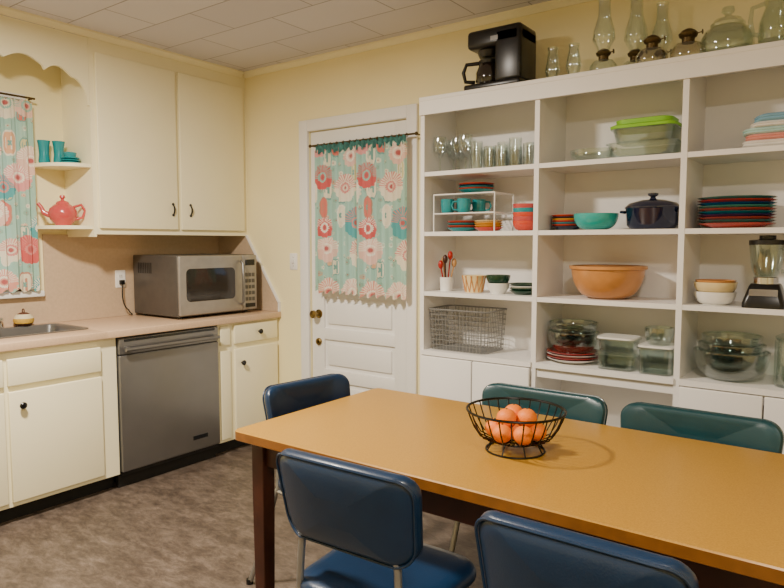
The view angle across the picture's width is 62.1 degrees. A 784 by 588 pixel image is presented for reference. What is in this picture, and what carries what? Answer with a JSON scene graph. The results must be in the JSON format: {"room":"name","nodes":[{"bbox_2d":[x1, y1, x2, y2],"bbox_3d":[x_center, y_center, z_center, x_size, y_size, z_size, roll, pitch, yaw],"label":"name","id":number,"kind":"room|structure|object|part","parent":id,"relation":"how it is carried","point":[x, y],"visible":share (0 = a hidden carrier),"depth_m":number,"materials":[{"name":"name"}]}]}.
{"room":"kitchen","nodes":[
{"label":"kitchen","id":0,"kind":"room"},
{"bbox_2d":[0,53,155,322],"bbox_3d":[-2.854,-0.144,2.988,0.100,2.625,5.240,3,5,36],"label":"wall","id":1,"kind":"structure","parent":0,"point":[19,73],"depth_m":3.89,"materials":[{"name":"beige paint"}]},
{"bbox_2d":[0,91,44,298],"bbox_3d":[-2.439,-0.540,3.447,0.110,1.175,1.080,3,5,36],"label":"window","id":2,"kind":"structure","parent":1,"relation":"in","point":[6,294],"depth_m":3.77,"materials":[{"name":"white paint"}]},
{"bbox_2d":[0,92,39,292],"bbox_3d":[-2.388,-0.542,3.382,0.066,1.123,1.075,3,5,34],"label":"window curtain","id":3,"kind":"object","parent":2,"relation":"hanging from","point":[19,253],"visible":1,"depth_m":3.72,"materials":[{"name":"multicoloured fabric"}]},
{"bbox_3d":[-2.407,-1.097,3.353,0.061,0.012,1.075,3,5,36],"label":"rod","id":4,"kind":"part","parent":3,"relation":"part of","materials":[{"name":"black metal"}]},
{"bbox_2d":[34,162,92,229],"bbox_3d":[-1.954,-0.573,3.835,0.309,0.380,0.215,3,5,36],"label":"corner shelf","id":5,"kind":"object","parent":1,"relation":"attached to","point":[61,166],"visible":0.96,"depth_m":3.78,"materials":[{"name":"beige paint"}]},
{"bbox_2d":[37,140,49,162],"bbox_3d":[-2.056,-0.835,3.846,0.072,0.140,0.072,3,5,36],"label":"tumbler","id":6,"kind":"object","parent":5,"relation":"on","point":[43,145],"visible":0.76,"depth_m":3.82,"materials":[{"name":"ceramic"}]},
{"bbox_2d":[52,141,64,161],"bbox_3d":[-1.986,-0.837,3.881,0.072,0.140,0.072,3,5,36],"label":"tumbler","id":7,"kind":"object","parent":5,"relation":"on","point":[58,146],"visible":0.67,"depth_m":3.86,"materials":[{"name":"ceramic"}]},
{"bbox_2d":[37,195,85,224],"bbox_3d":[-1.948,-0.494,3.843,0.161,0.182,0.225,3,5,36],"label":"teapot","id":8,"kind":"object","parent":5,"relation":"on","point":[61,212],"visible":0.9,"depth_m":3.80,"materials":[{"name":"pink ceramic"}]},
{"bbox_2d":[60,152,79,162],"bbox_3d":[-1.897,-0.799,3.837,0.110,0.070,0.110,3,5,36],"label":"saucers","id":9,"kind":"object","parent":5,"relation":"on","point":[70,157],"visible":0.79,"depth_m":3.80,"materials":[{"name":"ceramic"}]},
{"bbox_2d":[0,234,218,326],"bbox_3d":[-2.276,-0.072,3.687,0.012,0.536,3.239,3,5,36],"label":"backsplash","id":10,"kind":"structure","parent":1,"relation":"attached to","point":[79,272],"depth_m":4.15,"materials":[{"name":"laminate"}]},
{"bbox_2d":[115,270,125,287],"bbox_3d":[-1.800,-0.100,4.318,0.008,0.116,0.072,3,5,36],"label":"wall outlet","id":11,"kind":"object","parent":10,"relation":"attached to","point":[119,274],"visible":1,"depth_m":4.31,"materials":[{"name":"white paint"}]},
{"bbox_2d":[0,5,243,77],"bbox_3d":[-2.553,-1.415,2.650,0.028,0.038,5.012,3,5,36],"label":"crown molding","id":12,"kind":"structure","parent":1,"relation":"attached to","point":[7,11],"depth_m":3.86,"materials":[{"name":"beige wood"}]},
{"bbox_2d":[60,35,246,236],"bbox_3d":[-1.522,-0.971,4.350,0.364,1.184,1.170,3,5,36],"label":"upper cabinet","id":13,"kind":"object","parent":1,"relation":"attached to","point":[163,140],"visible":1,"depth_m":4.11,"materials":[{"name":"beige paint"}]},
{"bbox_2d":[0,444,486,587],"bbox_3d":[-0.509,1.348,1.375,5.920,0.100,5.240,3,5,36],"label":"floor","id":14,"kind":"structure","parent":0,"point":[190,526],"depth_m":3.11,"materials":[{"name":"plastic"}]},
{"bbox_2d":[0,338,119,522],"bbox_3d":[-2.373,0.728,3.048,0.682,0.878,1.998,3,5,36],"label":"base cabinet","id":15,"kind":"object","parent":14,"relation":"on","point":[59,432],"visible":0.99,"depth_m":3.39,"materials":[{"name":"beige paint"}]},
{"bbox_2d":[0,309,280,351],"bbox_3d":[-2.013,0.231,3.516,0.664,0.040,3.239,3,5,36],"label":"countertop","id":16,"kind":"structure","parent":15,"relation":"on","point":[139,324],"depth_m":3.85,"materials":[{"name":"laminate"}]},
{"bbox_2d":[13,308,33,325],"bbox_3d":[-2.143,0.135,3.786,0.110,0.102,0.110,3,5,36],"label":"dish scrubber","id":17,"kind":"object","parent":16,"relation":"on","point":[24,318],"visible":1,"depth_m":3.75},
{"bbox_2d":[0,323,88,338],"bbox_3d":[-2.056,0.292,3.560,0.406,0.178,0.646,3,5,36],"label":"sink","id":18,"kind":"object","parent":16,"relation":"in","point":[8,332],"visible":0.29,"depth_m":3.76,"materials":[{"name":"silver metal"}]},
{"bbox_2d":[119,280,132,314],"bbox_3d":[-1.762,0.025,4.331,0.053,0.239,0.097,3,5,36],"label":"power cord","id":19,"kind":"object","parent":16,"relation":"on","point":[121,282],"visible":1,"depth_m":4.30,"materials":[{"name":"black plastic"}]},
{"bbox_2d":[133,254,256,318],"bbox_3d":[-1.326,-0.067,4.468,0.552,0.406,0.641,3,5,36],"label":"microwave oven","id":20,"kind":"object","parent":16,"relation":"on","point":[180,286],"visible":1,"depth_m":4.26,"materials":[{"name":"silver metal"}]},
{"bbox_2d":[115,326,219,487],"bbox_3d":[-1.548,0.648,4.115,0.646,0.872,0.688,3,5,36],"label":"dishwasher","id":21,"kind":"object","parent":14,"relation":"on","point":[168,382],"visible":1,"depth_m":3.91,"materials":[{"name":"silver metal"}]},
{"bbox_2d":[215,318,278,453],"bbox_3d":[-1.206,0.605,4.632,0.682,0.878,0.537,3,5,36],"label":"base cabinet","id":22,"kind":"object","parent":14,"relation":"on","point":[247,351],"visible":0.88,"depth_m":4.40,"materials":[{"name":"beige paint"}]},
{"bbox_2d":[246,373,350,584],"bbox_3d":[-0.239,0.783,2.652,0.543,0.835,0.498,4,6,43],"label":"dining chair","id":23,"kind":"object","parent":14,"relation":"on","point":[284,398],"visible":0.27,"depth_m":2.69,"materials":[{"name":"blue leather"}]},
{"bbox_2d":[276,448,475,587],"bbox_3d":[-0.040,0.842,1.846,0.498,0.843,0.543,3,5,34],"label":"dining chair","id":24,"kind":"object","parent":14,"relation":"on","point":[371,519],"visible":1,"depth_m":1.68,"materials":[{"name":"blue leather"}]},
{"bbox_2d":[235,388,783,587],"bbox_3d":[0.516,0.868,2.004,2.040,0.760,0.820,3,5,36],"label":"dining table","id":25,"kind":"object","parent":14,"relation":"on","point":[716,509],"visible":0.87,"depth_m":1.84,"materials":[{"name":"brown wood"}]},
{"bbox_2d":[466,397,566,459],"bbox_3d":[0.383,0.419,2.019,0.308,0.132,0.308,3,5,36],"label":"wire fruit basket","id":26,"kind":"object","parent":25,"relation":"on","point":[491,439],"visible":0.75,"depth_m":1.97,"materials":[{"name":"black metal"}]},
{"bbox_2d":[485,418,497,435],"bbox_3d":[0.322,0.418,2.040,0.062,0.058,0.062,3,5,36],"label":"orange","id":27,"kind":"object","parent":26,"relation":"in","point":[492,424],"visible":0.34,"depth_m":2.02,"materials":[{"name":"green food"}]},
{"bbox_2d":[492,424,510,442],"bbox_3d":[0.335,0.423,1.977,0.062,0.058,0.062,3,5,36],"label":"orange","id":28,"kind":"object","parent":26,"relation":"in","point":[505,430],"visible":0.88,"depth_m":1.96,"materials":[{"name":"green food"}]},
{"bbox_2d":[496,408,516,426],"bbox_3d":[0.352,0.379,1.998,0.062,0.058,0.062,3,5,36],"label":"orange","id":29,"kind":"object","parent":26,"relation":"in","point":[506,414],"visible":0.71,"depth_m":1.98,"materials":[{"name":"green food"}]},
{"bbox_2d":[506,404,521,420],"bbox_3d":[0.383,0.375,2.052,0.062,0.058,0.062,3,5,36],"label":"orange","id":30,"kind":"object","parent":26,"relation":"in","point":[516,408],"visible":0.45,"depth_m":2.03,"materials":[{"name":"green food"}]},
{"bbox_2d":[510,424,520,438],"bbox_3d":[0.383,0.422,2.019,0.062,0.058,0.062,3,5,36],"label":"orange","id":31,"kind":"object","parent":26,"relation":"in","point":[514,426],"visible":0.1,"depth_m":2.00,"materials":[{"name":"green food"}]},
{"bbox_2d":[513,426,532,444],"bbox_3d":[0.395,0.425,1.956,0.062,0.058,0.062,3,5,36],"label":"orange","id":32,"kind":"object","parent":26,"relation":"in","point":[528,433],"visible":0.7,"depth_m":1.94,"materials":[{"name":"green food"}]},
{"bbox_2d":[517,408,536,426],"bbox_3d":[0.414,0.379,1.998,0.062,0.058,0.062,3,5,36],"label":"orange","id":33,"kind":"object","parent":26,"relation":"in","point":[526,414],"visible":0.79,"depth_m":1.98,"materials":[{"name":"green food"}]},
{"bbox_2d":[529,423,546,440],"bbox_3d":[0.443,0.421,1.998,0.062,0.058,0.062,3,5,36],"label":"orange","id":34,"kind":"object","parent":26,"relation":"in","point":[540,428],"visible":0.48,"depth_m":1.97,"materials":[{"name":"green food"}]},
{"bbox_2d":[449,383,607,551],"bbox_3d":[0.495,0.798,2.432,0.502,0.839,0.543,3,5,36],"label":"dining chair","id":35,"kind":"object","parent":14,"relation":"on","point":[580,407],"visible":0.28,"depth_m":2.49,"materials":[{"name":"green leather"}]},
{"bbox_2d":[474,510,698,587],"bbox_3d":[0.452,0.874,1.425,0.498,0.845,0.543,3,5,36],"label":"dining chair","id":36,"kind":"object","parent":14,"relation":"on","point":[517,552],"visible":1,"depth_m":1.25,"materials":[{"name":"blue leather"}]},
{"bbox_2d":[419,40,783,453],"bbox_3d":[1.033,0.083,3.053,1.963,2.162,0.355,3,5,36],"label":"shelving unit","id":37,"kind":"object","parent":14,"relation":"on","point":[716,96],"visible":0.55,"depth_m":3.10,"materials":[{"name":"white paint"}]},
{"bbox_2d":[438,251,456,290],"bbox_3d":[0.294,-0.124,3.505,0.090,0.216,0.081,3,5,36],"label":"utensil crock","id":38,"kind":"object","parent":37,"relation":"on","point":[446,283],"visible":1,"depth_m":3.49,"materials":[{"name":"white ceramic"}]},
{"bbox_2d":[447,221,475,231],"bbox_3d":[0.379,-0.361,3.488,0.170,0.058,0.170,3,5,36],"label":"plate stack","id":39,"kind":"object","parent":37,"relation":"on","point":[453,225],"visible":0.91,"depth_m":3.42,"materials":[{"name":"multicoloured ceramic"}]},
{"bbox_2d":[428,305,506,353],"bbox_3d":[0.407,0.185,3.510,0.369,0.221,0.259,3,5,36],"label":"wire basket","id":40,"kind":"object","parent":37,"relation":"on","point":[467,348],"visible":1,"depth_m":3.47,"materials":[{"name":"grey metal"}]},
{"bbox_2d":[433,191,513,231],"bbox_3d":[0.430,-0.429,3.452,0.368,0.199,0.217,3,5,36],"label":"wire shelf rack","id":41,"kind":"object","parent":37,"relation":"on","point":[493,193],"visible":0.94,"depth_m":3.43,"materials":[{"name":"white metal"}]},
{"bbox_2d":[441,199,453,212],"bbox_3d":[0.288,-0.468,3.487,0.097,0.075,0.075,3,5,36],"label":"mug","id":42,"kind":"object","parent":41,"relation":"on","point":[446,204],"visible":0.8,"depth_m":3.45,"materials":[{"name":"ceramic"}]},
{"bbox_2d":[451,198,470,211],"bbox_3d":[0.365,-0.464,3.429,0.105,0.075,0.072,3,5,36],"label":"mug","id":43,"kind":"object","parent":41,"relation":"on","point":[463,204],"visible":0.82,"depth_m":3.39,"materials":[{"name":"ceramic"}]},
{"bbox_2d":[458,182,494,192],"bbox_3d":[0.444,-0.553,3.426,0.190,0.054,0.190,3,5,36],"label":"plate stack","id":44,"kind":"object","parent":41,"relation":"on","point":[467,187],"visible":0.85,"depth_m":3.35,"materials":[{"name":"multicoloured ceramic"}]},
{"bbox_2d":[472,199,491,211],"bbox_3d":[0.479,-0.467,3.469,0.106,0.075,0.072,3,5,36],"label":"mug","id":45,"kind":"object","parent":41,"relation":"on","point":[478,205],"visible":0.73,"depth_m":3.45,"materials":[{"name":"ceramic"}]},
{"bbox_2d":[462,275,485,292],"bbox_3d":[0.430,-0.054,3.412,0.128,0.090,0.128,3,5,36],"label":"bowl","id":46,"kind":"object","parent":37,"relation":"on","point":[472,283],"visible":0.98,"depth_m":3.37,"materials":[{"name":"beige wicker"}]},
{"bbox_2d":[474,220,502,230],"bbox_3d":[0.500,-0.353,3.375,0.150,0.058,0.150,3,5,36],"label":"plate stack","id":47,"kind":"object","parent":37,"relation":"on","point":[481,225],"visible":0.93,"depth_m":3.32,"materials":[{"name":"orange ceramic"}]},
{"bbox_2d":[486,274,510,293],"bbox_3d":[0.543,-0.050,3.330,0.124,0.095,0.124,3,5,36],"label":"bowls","id":48,"kind":"object","parent":37,"relation":"on","point":[497,283],"visible":1,"depth_m":3.28,"materials":[{"name":"white ceramic"}]},
{"bbox_2d":[462,22,535,90],"bbox_3d":[0.527,-1.166,3.280,0.350,0.295,0.200,3,5,36],"label":"coffee maker","id":49,"kind":"object","parent":37,"relation":"on","point":[506,53],"visible":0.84,"depth_m":3.17,"materials":[{"name":"black plastic"}]},
{"bbox_2d":[509,137,521,165],"bbox_3d":[0.606,-0.694,3.196,0.064,0.140,0.064,3,5,36],"label":"drinking glass","id":50,"kind":"object","parent":37,"relation":"on","point":[511,137],"visible":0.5,"depth_m":3.19,"materials":[{"name":"clear glass"}]},
{"bbox_2d":[509,282,531,294],"bbox_3d":[0.660,-0.026,3.271,0.140,0.056,0.140,3,5,36],"label":"plates","id":51,"kind":"object","parent":37,"relation":"on","point":[518,288],"visible":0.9,"depth_m":3.22,"materials":[{"name":"ceramic"}]},
{"bbox_2d":[513,203,532,230],"bbox_3d":[0.664,-0.380,3.240,0.124,0.134,0.124,3,5,36],"label":"stacked bowls","id":52,"kind":"object","parent":37,"relation":"on","point":[522,212],"visible":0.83,"depth_m":3.19,"materials":[{"name":"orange ceramic"}]},
{"bbox_2d":[545,47,559,76],"bbox_3d":[0.770,-1.091,3.119,0.072,0.170,0.072,3,5,36],"label":"chimney","id":53,"kind":"object","parent":37,"relation":"on","point":[558,47],"visible":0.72,"depth_m":3.11,"materials":[{"name":"clear glass"}]},
{"bbox_2d":[551,214,579,229],"bbox_3d":[0.849,-0.345,3.156,0.150,0.076,0.150,3,5,36],"label":"plate stack","id":54,"kind":"object","parent":37,"relation":"on","point":[562,221],"visible":0.8,"depth_m":3.10,"materials":[{"name":"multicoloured ceramic"}]},
{"bbox_2d":[546,346,599,363],"bbox_3d":[0.875,0.298,3.149,0.250,0.056,0.250,3,5,36],"label":"plate stack","id":55,"kind":"object","parent":37,"relation":"on","point":[552,353],"visible":0.86,"depth_m":3.08,"materials":[{"name":"red ceramic"}]},
{"bbox_2d":[548,319,599,353],"bbox_3d":[0.875,0.206,3.142,0.242,0.148,0.242,3,5,36],"label":"bowls","id":56,"kind":"object","parent":55,"relation":"on","point":[568,351],"visible":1,"depth_m":3.13,"materials":[{"name":"clear glass"}]},
{"bbox_2d":[566,44,581,72],"bbox_3d":[0.845,-1.079,3.027,0.072,0.160,0.072,3,5,36],"label":"chimney","id":57,"kind":"object","parent":37,"relation":"on","point":[568,44],"visible":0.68,"depth_m":3.02,"materials":[{"name":"clear glass"}]},
{"bbox_2d":[570,147,613,160],"bbox_3d":[0.928,-0.639,3.000,0.216,0.060,0.140,3,5,36],"label":"glass dish","id":58,"kind":"object","parent":37,"relation":"on","point":[601,147],"visible":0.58,"depth_m":2.98,"materials":[{"name":"clear glass"}]},
{"bbox_2d":[573,213,618,229],"bbox_3d":[0.940,-0.332,3.003,0.200,0.075,0.200,3,5,36],"label":"bowl","id":59,"kind":"object","parent":37,"relation":"on","point":[586,221],"visible":0.94,"depth_m":2.93,"materials":[{"name":"ceramic"}]},
{"bbox_2d":[589,0,616,70],"bbox_3d":[0.960,-1.163,2.949,0.120,0.340,0.120,3,5,36],"label":"oil lamp","id":60,"kind":"object","parent":37,"relation":"on","point":[603,54],"visible":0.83,"depth_m":2.94,"materials":[{"name":"clear glass"}]},
{"bbox_2d":[569,264,647,299],"bbox_3d":[1.006,-0.056,3.038,0.348,0.153,0.348,3,5,36],"label":"mixing bowl","id":61,"kind":"object","parent":37,"relation":"on","point":[594,281],"visible":1,"depth_m":2.92,"materials":[{"name":"orange ceramic"}]},
{"bbox_2d":[595,333,642,371],"bbox_3d":[1.037,0.266,2.978,0.186,0.148,0.166,3,5,36],"label":"food container","id":62,"kind":"object","parent":37,"relation":"on","point":[613,351],"visible":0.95,"depth_m":2.95,"materials":[{"name":"clear glass"}]},
{"bbox_2d":[623,0,647,64],"bbox_3d":[1.114,-1.173,2.971,0.126,0.357,0.126,3,5,36],"label":"oil lamp","id":63,"kind":"object","parent":37,"relation":"on","point":[632,54],"visible":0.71,"depth_m":2.96,"materials":[{"name":"clear glass"}]},
{"bbox_2d":[606,115,681,157],"bbox_3d":[1.133,-0.689,2.908,0.306,0.174,0.216,3,5,36],"label":"dish","id":64,"kind":"object","parent":37,"relation":"on","point":[660,123],"visible":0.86,"depth_m":2.87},
{"bbox_2d":[620,192,678,228],"bbox_3d":[1.157,-0.368,2.890,0.236,0.164,0.236,-1,4,-9],"label":"cooking pot","id":65,"kind":"object","parent":37,"relation":"on","point":[652,213],"visible":0.89,"depth_m":2.80,"materials":[{"name":"blue metal"}]},
{"bbox_2d":[635,35,667,62],"bbox_3d":[1.119,-1.046,2.803,0.132,0.130,0.132,3,5,36],"label":"oil lamp","id":66,"kind":"object","parent":37,"relation":"on","point":[651,42],"visible":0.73,"depth_m":2.78,"materials":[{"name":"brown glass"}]},
{"bbox_2d":[637,341,674,376],"bbox_3d":[1.178,0.285,2.875,0.156,0.126,0.166,3,5,36],"label":"food container","id":67,"kind":"object","parent":37,"relation":"on","point":[670,348],"visible":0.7,"depth_m":2.85,"materials":[{"name":"clear glass"}]},
{"bbox_2d":[645,325,674,345],"bbox_3d":[1.178,0.184,2.868,0.124,0.075,0.124,3,5,36],"label":"glass bowl","id":68,"kind":"object","parent":67,"relation":"on","point":[652,342],"visible":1,"depth_m":2.86,"materials":[{"name":"clear glass"}]},
{"bbox_2d":[652,2,672,60],"bbox_3d":[1.208,-1.144,2.917,0.108,0.306,0.108,3,5,36],"label":"oil lamp","id":69,"kind":"object","parent":37,"relation":"on","point":[659,54],"visible":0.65,"depth_m":2.90,"materials":[{"name":"clear glass"}]},
{"bbox_2d":[670,28,705,57],"bbox_3d":[1.244,-1.044,2.736,0.138,0.136,0.138,3,5,36],"label":"oil lamp","id":70,"kind":"object","parent":37,"relation":"on","point":[688,35],"visible":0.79,"depth_m":2.71,"materials":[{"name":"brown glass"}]},
{"bbox_2d":[694,279,737,305],"bbox_3d":[1.357,-0.008,2.733,0.166,0.103,0.166,3,5,36],"label":"bowls","id":71,"kind":"object","parent":37,"relation":"on","point":[720,292],"visible":1,"depth_m":2.67,"materials":[{"name":"white ceramic"}]},
{"bbox_2d":[700,6,754,52],"bbox_3d":[1.373,-1.073,2.664,0.200,0.204,0.200,3,5,36],"label":"cookie jar","id":72,"kind":"object","parent":37,"relation":"on","point":[710,29],"visible":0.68,"depth_m":2.63,"materials":[{"name":"clear glass"}]},
{"bbox_2d":[693,331,771,381],"bbox_3d":[1.427,0.264,2.740,0.293,0.189,0.293,3,5,36],"label":"bowls","id":73,"kind":"object","parent":37,"relation":"on","point":[726,368],"visible":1,"depth_m":2.73,"materials":[{"name":"clear glass"}]},
{"bbox_2d":[697,195,777,227],"bbox_3d":[1.429,-0.336,2.704,0.296,0.128,0.296,3,5,36],"label":"plate stack","id":74,"kind":"object","parent":37,"relation":"on","point":[733,211],"visible":0.96,"depth_m":2.59,"materials":[{"name":"multicoloured ceramic"}]},
{"bbox_2d":[748,0,766,43],"bbox_3d":[1.512,-1.062,2.543,0.150,0.200,0.165,-1,5,-15],"label":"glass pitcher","id":75,"kind":"object","parent":37,"relation":"on","point":[764,0],"visible":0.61,"depth_m":2.57,"materials":[{"name":"clear glass"}]},
{"bbox_2d":[741,235,783,309],"bbox_3d":[1.513,-0.090,2.599,0.183,0.288,0.160,3,5,36],"label":"blender","id":76,"kind":"object","parent":37,"relation":"on","point":[767,292],"visible":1,"depth_m":2.57,"materials":[{"name":"black plastic"}]},
{"bbox_2d":[742,111,783,147],"bbox_3d":[1.547,-0.641,2.582,0.261,0.130,0.226,3,5,36],"label":"folded towels","id":77,"kind":"object","parent":37,"relation":"on","point":[767,129],"visible":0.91,"depth_m":2.52,"materials":[{"name":"multicoloured fabric"}]},
{"bbox_2d":[773,333,783,388],"bbox_3d":[1.587,0.250,2.584,0.120,0.240,0.120,3,5,36],"label":"glass canister","id":78,"kind":"object","parent":37,"relation":"on","point":[780,384],"visible":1,"depth_m":2.61,"materials":[{"name":"clear glass"}]},
{"bbox_2d":[620,402,783,453],"bbox_3d":[0.945,0.824,2.108,0.502,0.839,0.543,3,5,36],"label":"dining chair","id":79,"kind":"object","parent":14,"relation":"on","point":[708,426],"visible":0.23,"depth_m":2.19,"materials":[{"name":"teal leather"}]},
{"bbox_2d":[0,0,550,71],"bbox_3d":[-0.509,-1.369,1.165,5.920,0.100,5.240,3,5,36],"label":"ceiling","id":80,"kind":"structure","parent":0,"point":[242,35],"depth_m":3.60,"materials":[{"name":"tile"}]},
{"bbox_2d":[0,15,89,105],"bbox_3d":[-2.644,-1.196,2.583,0.019,0.385,2.969,3,5,36],"label":"trim","id":81,"kind":"structure","parent":80,"relation":"attached to","point":[47,46],"depth_m":3.58,"materials":[{"name":"beige wood"}]},
{"bbox_2d":[245,0,783,394],"bbox_3d":[1.053,-0.168,3.305,5.820,2.625,0.100,3,5,36],"label":"wall","id":82,"kind":"structure","parent":0,"point":[276,102],"depth_m":3.93,"materials":[{"name":"beige paint"}]},
{"bbox_2d":[219,236,277,310],"bbox_3d":[-1.058,-0.158,4.792,0.637,0.536,0.012,3,5,36],"label":"backsplash","id":83,"kind":"structure","parent":82,"relation":"attached to","point":[266,300],"depth_m":4.74,"materials":[{"name":"laminate"}]},
{"bbox_2d":[246,235,280,311],"bbox_3d":[-0.931,-0.153,4.695,0.342,0.543,0.018,3,5,36],"label":"trim","id":84,"kind":"structure","parent":82,"relation":"attached to","point":[247,236],"depth_m":4.67,"materials":[{"name":"white paint"}]},
{"bbox_2d":[290,253,297,269],"bbox_3d":[-0.686,-0.224,4.510,0.072,0.116,0.016,3,5,36],"label":"light switch","id":85,"kind":"object","parent":82,"relation":"attached to","point":[293,256],"visible":1,"depth_m":4.51,"materials":[{"name":"white paint"}]},
{"bbox_2d":[310,120,405,394],"bbox_3d":[-0.231,0.002,4.200,0.808,2.137,0.115,3,5,36],"label":"door","id":86,"kind":"structure","parent":82,"relation":"in","point":[362,339],"depth_m":4.23,"materials":[{"name":"white paint"}]},
{"bbox_2d":[308,131,419,299],"bbox_3d":[-0.189,-0.469,4.059,0.862,0.983,0.070,3,5,36],"label":"door curtain","id":87,"kind":"object","parent":86,"relation":"hanging from","point":[361,184],"visible":1,"depth_m":4.03,"materials":[{"name":"multicoloured fabric"}]},
{"bbox_3d":[-0.365,-0.464,4.172,0.355,0.935,0.032,3,5,36],"label":"panel","id":88,"kind":"part","parent":87,"relation":"part of","materials":[{"name":"multicoloured fabric"}]},
{"bbox_3d":[-0.187,-0.947,4.026,0.862,0.026,0.062,3,5,36],"label":"rod","id":89,"kind":"part","parent":87,"relation":"part of","materials":[{"name":"black metal"}]},
{"bbox_3d":[-0.074,-0.442,3.953,0.397,0.945,0.032,3,5,36],"label":"panel","id":90,"kind":"part","parent":87,"relation":"part of","materials":[{"name":"multicoloured fabric"}]},
{"bbox_2d":[299,103,417,393],"bbox_3d":[-0.236,-0.034,4.190,0.960,2.220,0.022,3,5,36],"label":"door frame","id":91,"kind":"structure","parent":82,"relation":"attached to","point":[410,112],"depth_m":3.96,"materials":[{"name":"white paint"}]},
{"bbox_2d":[243,0,594,78],"bbox_3d":[1.104,-1.449,3.089,5.400,0.038,0.028,3,5,36],"label":"crown molding","id":92,"kind":"structure","parent":82,"relation":"attached to","point":[553,4],"depth_m":3.75,"materials":[{"name":"beige wood"}]}
]}

